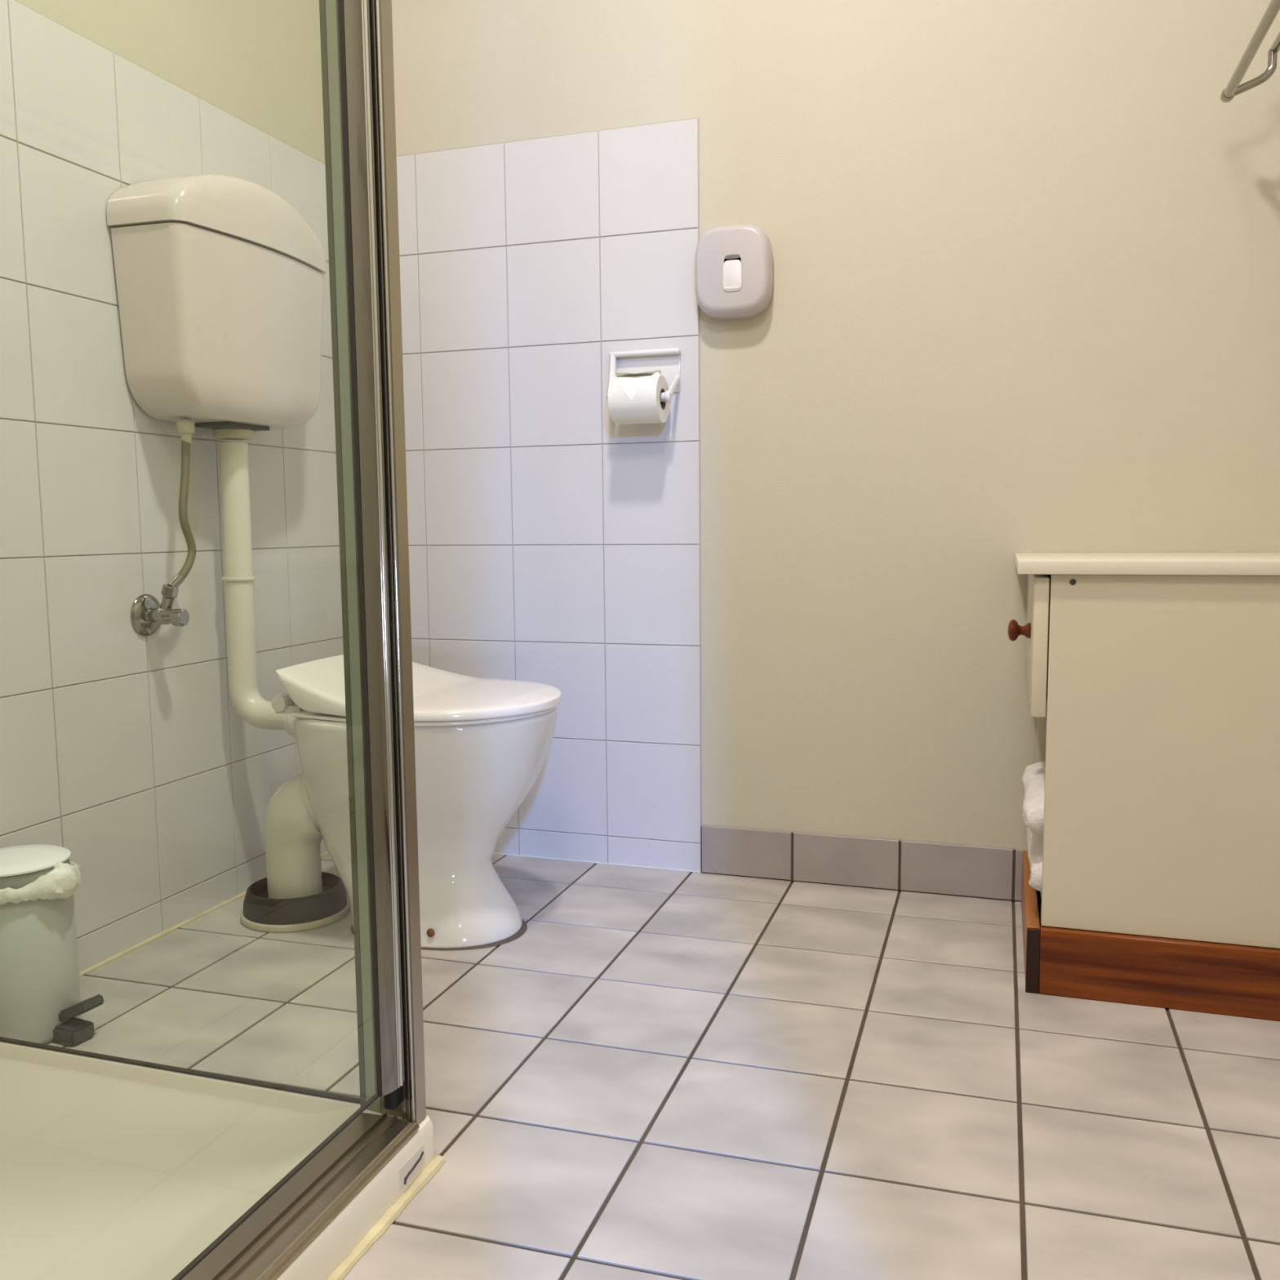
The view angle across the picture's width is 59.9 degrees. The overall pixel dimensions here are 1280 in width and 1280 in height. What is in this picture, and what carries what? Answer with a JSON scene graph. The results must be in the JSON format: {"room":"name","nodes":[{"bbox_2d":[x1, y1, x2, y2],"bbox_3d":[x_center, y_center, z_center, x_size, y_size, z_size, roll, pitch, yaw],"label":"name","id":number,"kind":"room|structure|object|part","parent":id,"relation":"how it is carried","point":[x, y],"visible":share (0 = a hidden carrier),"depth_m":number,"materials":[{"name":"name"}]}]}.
{"room":"bathroom","nodes":[
{"label":"bathroom","id":0,"kind":"room"},
{"bbox_2d":[0,0,343,972],"bbox_3d":[-1.071,-0.631,1.128,0.104,2.400,2.500,1,6,18],"label":"wall","id":1,"kind":"structure","parent":0,"point":[126,751],"depth_m":1.77,"materials":[{"name":"white tile"}]},
{"bbox_2d":[130,594,189,635],"bbox_3d":[-0.771,-0.040,1.804,0.076,0.069,0.069,1,6,18],"label":"valve","id":2,"kind":"object","parent":1,"relation":"attached to","point":[148,615],"visible":1,"depth_m":1.79,"materials":[{"name":"silver metal"}]},
{"bbox_2d":[160,420,195,598],"bbox_3d":[-0.751,-0.213,1.804,0.027,0.286,0.074,3,7,28],"label":"supply hose","id":3,"kind":"object","parent":2,"relation":"attached to","point":[184,428],"visible":1,"depth_m":1.81,"materials":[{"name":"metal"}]},
{"bbox_3d":[-0.745,-0.036,1.796,0.020,0.028,0.028,1,6,18],"label":"tap knob","id":4,"kind":"part","parent":2,"relation":"part of","materials":[{"name":"silver metal"}]},
{"bbox_2d":[79,851,328,977],"bbox_3d":[-0.780,0.487,1.940,0.011,0.009,0.990,1,6,18],"label":"trim","id":5,"kind":"structure","parent":1,"relation":"attached to","point":[84,972],"depth_m":1.85,"materials":[{"name":"beige plastic"}]},
{"bbox_2d":[106,173,325,439],"bbox_3d":[-0.687,-0.557,1.898,0.152,0.421,0.414,1,6,18],"label":"toilet cistern","id":6,"kind":"object","parent":1,"relation":"attached to","point":[220,278],"visible":1,"depth_m":1.78,"materials":[{"name":"plastic"}]},
{"bbox_3d":[-0.688,-0.713,1.882,0.152,0.107,0.414,1,6,18],"label":"cistern lid","id":7,"kind":"part","parent":6,"relation":"part of","materials":[{"name":"plastic"}]},
{"bbox_3d":[-0.703,-0.369,1.919,0.068,0.007,0.110,1,6,18],"label":"plate","id":8,"kind":"part","parent":6,"relation":"part of","materials":[{"name":"grey plastic"}]},
{"bbox_2d":[217,442,294,737],"bbox_3d":[-0.653,-0.084,1.938,0.168,0.517,0.076,1,6,18],"label":"pipe","id":9,"kind":"object","parent":6,"relation":"attached to","point":[238,579],"visible":0.73,"depth_m":1.94,"materials":[{"name":"white plastic"}]},
{"bbox_2d":[45,853,1279,1279],"bbox_3d":[-0.113,0.639,1.004,2.060,0.120,2.600,1,6,18],"label":"floor","id":10,"kind":"structure","parent":0,"point":[668,1074],"depth_m":1.35,"materials":[{"name":"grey tile"}]},
{"bbox_2d":[0,844,104,1046],"bbox_3d":[-0.815,0.411,1.492,0.184,0.245,0.137,1,6,18],"label":"pedal bin","id":11,"kind":"object","parent":10,"relation":"on","point":[40,997],"visible":0.86,"depth_m":1.46,"materials":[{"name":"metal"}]},
{"bbox_3d":[-0.839,0.293,1.487,0.136,0.009,0.136,1,6,18],"label":"bin lid","id":12,"kind":"part","parent":11,"relation":"part of","materials":[{"name":"white plastic"}]},
{"bbox_2d":[0,860,81,904],"bbox_3d":[-0.838,0.317,1.490,0.156,0.053,0.155,-4,7,-32],"label":"bag","id":13,"kind":"object","parent":11,"relation":"in","point":[64,879],"visible":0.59,"depth_m":1.45,"materials":[{"name":"white plastic"}]},
{"bbox_2d":[0,1041,445,1279],"bbox_3d":[-0.721,0.576,0.862,0.776,0.058,0.950,1,6,18],"label":"shower tray","id":14,"kind":"object","parent":10,"relation":"on","point":[109,1170],"visible":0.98,"depth_m":1.14,"materials":[{"name":"white ceramic"}]},
{"bbox_2d":[0,0,426,1279],"bbox_3d":[-0.731,-0.408,0.773,0.770,1.918,0.934,1,6,18],"label":"shower door frame","id":15,"kind":"structure","parent":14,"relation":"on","point":[357,49],"depth_m":1.10,"materials":[{"name":"metal"}]},
{"bbox_3d":[-0.264,-0.425,1.086,0.050,1.878,0.020,1,6,18],"label":"corner post","id":16,"kind":"part","parent":15,"relation":"part of","materials":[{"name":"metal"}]},
{"bbox_2d":[404,1151,423,1184],"bbox_3d":[-0.234,0.545,1.146,0.003,0.014,0.040,1,6,18],"label":"print","id":17,"kind":"object","parent":14,"relation":"on","point":[414,1161],"depth_m":1.15},
{"bbox_2d":[240,777,350,932],"bbox_3d":[-0.609,0.356,1.947,0.187,0.256,0.187,1,6,18],"label":"pipe","id":18,"kind":"object","parent":10,"relation":"on","point":[295,895],"visible":0.84,"depth_m":1.90,"materials":[{"name":"white plastic"}]},
{"bbox_2d":[271,654,561,950],"bbox_3d":[-0.365,0.261,1.881,0.482,0.456,0.372,1,6,18],"label":"toilet","id":19,"kind":"object","parent":10,"relation":"on","point":[482,745],"visible":0.8,"depth_m":1.78,"materials":[{"name":"white glazed ceramic"}]},
{"bbox_3d":[-0.531,0.268,1.936,0.130,0.140,0.124,1,6,18],"label":"trap arm","id":20,"kind":"part","parent":19,"relation":"part of"},
{"bbox_3d":[-0.337,0.069,1.851,0.415,0.070,0.368,1,6,18],"label":"lid","id":21,"kind":"part","parent":19,"relation":"part of","materials":[{"name":"white plastic"}]},
{"bbox_3d":[-0.327,0.108,1.852,0.383,0.006,0.356,1,6,18],"label":"seat","id":22,"kind":"part","parent":19,"relation":"part of","materials":[{"name":"white plastic"}]},
{"bbox_2d":[1007,552,1279,1021],"bbox_3d":[0.828,0.184,1.698,0.514,0.623,0.410,1,6,18],"label":"vanity cabinet","id":23,"kind":"object","parent":10,"relation":"on","point":[1153,679],"visible":0.99,"depth_m":1.53,"materials":[{"name":"beige laminate"}]},
{"bbox_3d":[0.578,-0.015,1.692,0.033,0.033,0.033,1,6,18],"label":"knob","id":24,"kind":"part","parent":23,"relation":"part of","materials":[{"name":"brown wood"}]},
{"bbox_2d":[1026,826,1043,892],"bbox_3d":[0.751,0.336,1.734,0.279,0.089,0.325,1,6,18],"label":"folded towel","id":25,"kind":"object","parent":23,"relation":"on","point":[1034,840],"visible":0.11,"depth_m":1.66,"materials":[{"name":"white fabric"}]},
{"bbox_2d":[1022,760,1045,835],"bbox_3d":[0.745,0.249,1.721,0.291,0.082,0.315,1,6,18],"label":"folded towel","id":26,"kind":"object","parent":25,"relation":"on","point":[1033,775],"visible":0.23,"depth_m":1.66,"materials":[{"name":"white fabric"}]},
{"bbox_3d":[0.623,-0.008,1.744,0.020,0.198,0.383,1,6,18],"label":"drawer","id":27,"kind":"part","parent":23,"relation":"part of","materials":[{"name":"beige laminate"}]},
{"bbox_3d":[0.910,0.127,1.861,0.458,0.506,0.016,1,6,18],"label":"panel","id":28,"kind":"part","parent":23,"relation":"part of","materials":[{"name":"beige laminate"}]},
{"bbox_2d":[1046,677,1048,706],"bbox_3d":[0.855,0.095,1.680,0.454,0.014,0.353,1,6,18],"label":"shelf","id":29,"kind":"object","parent":23,"relation":"attached to","point":[1047,677],"depth_m":1.75,"materials":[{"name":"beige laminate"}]},
{"bbox_2d":[1014,552,1279,575],"bbox_3d":[0.830,-0.116,1.665,0.503,0.019,0.410,1,6,18],"label":"countertop","id":30,"kind":"structure","parent":23,"relation":"on","point":[1036,563],"depth_m":1.52,"materials":[{"name":"beige laminate"}]},
{"bbox_3d":[0.796,0.165,1.511,0.458,0.506,0.016,1,6,18],"label":"panel","id":31,"kind":"part","parent":23,"relation":"part of","materials":[{"name":"beige laminate"}]},
{"bbox_2d":[391,0,1279,871],"bbox_3d":[0.260,-0.740,2.054,2.060,2.400,0.104,1,6,18],"label":"wall","id":32,"kind":"structure","parent":0,"point":[1025,296],"depth_m":2.02,"materials":[{"name":"beige paint"}]},
{"bbox_2d":[493,852,701,872],"bbox_3d":[-0.250,0.446,2.292,0.777,0.006,0.007,1,6,18],"label":"trim","id":33,"kind":"structure","parent":32,"relation":"attached to","point":[495,853],"depth_m":2.23,"materials":[{"name":"white tile"}]},
{"bbox_2d":[606,347,680,403],"bbox_3d":[0.000,-0.491,2.073,0.142,0.106,0.072,1,6,18],"label":"toilet roll holder","id":34,"kind":"object","parent":32,"relation":"attached to","point":[665,360],"visible":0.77,"depth_m":2.09,"materials":[{"name":"white plastic"}]},
{"bbox_3d":[-0.052,-0.495,2.091,0.014,0.096,0.068,0,6,6],"label":"holder arm","id":35,"kind":"part","parent":34,"relation":"part of","materials":[{"name":"white plastic"}]},
{"bbox_2d":[608,369,669,424],"bbox_3d":[-0.002,-0.448,2.051,0.092,0.095,0.089,1,6,18],"label":"toilet roll","id":36,"kind":"object","parent":34,"relation":"on","point":[635,398],"visible":0.96,"depth_m":2.02,"materials":[{"name":"paper"}]},
{"bbox_2d":[608,347,680,358],"bbox_3d":[0.009,-0.541,2.093,0.140,0.010,0.018,1,6,18],"label":"hood","id":37,"kind":"object","parent":34,"relation":"attached to","point":[675,353],"depth_m":2.09,"materials":[{"name":"white plastic"}]},
{"bbox_3d":[0.009,-0.505,2.105,0.139,0.075,0.004,1,6,18],"label":"plate","id":38,"kind":"part","parent":34,"relation":"part of","materials":[{"name":"white plastic"}]},
{"bbox_3d":[0.062,-0.468,2.055,0.008,0.049,0.059,2,6,22],"label":"holder arm","id":39,"kind":"part","parent":34,"relation":"part of","materials":[{"name":"white plastic"}]},
{"bbox_2d":[694,224,773,319],"bbox_3d":[0.169,-0.667,2.014,0.141,0.161,0.050,1,6,18],"label":"dispenser","id":40,"kind":"object","parent":32,"relation":"attached to","point":[734,264],"visible":1,"depth_m":1.99,"materials":[{"name":"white plastic"}]},
{"bbox_2d":[701,824,1041,903],"bbox_3d":[0.629,0.420,2.002,1.072,0.095,0.010,1,6,18],"label":"baseboard","id":41,"kind":"structure","parent":32,"relation":"attached to","point":[994,873],"depth_m":2.06,"materials":[{"name":"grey tile"}]},
{"bbox_3d":[0.791,-0.586,0.525,0.100,2.400,2.500,1,6,18],"label":"wall","id":42,"kind":"structure","parent":0,"visible":0},
{"bbox_2d":[1220,0,1279,102],"bbox_3d":[0.894,-0.835,1.353,0.226,0.104,0.668,1,6,18],"label":"towel rail","id":43,"kind":"object","parent":42,"relation":"attached to","point":[1233,89],"visible":1,"depth_m":1.60,"materials":[{"name":"silver metal"}]}
]}

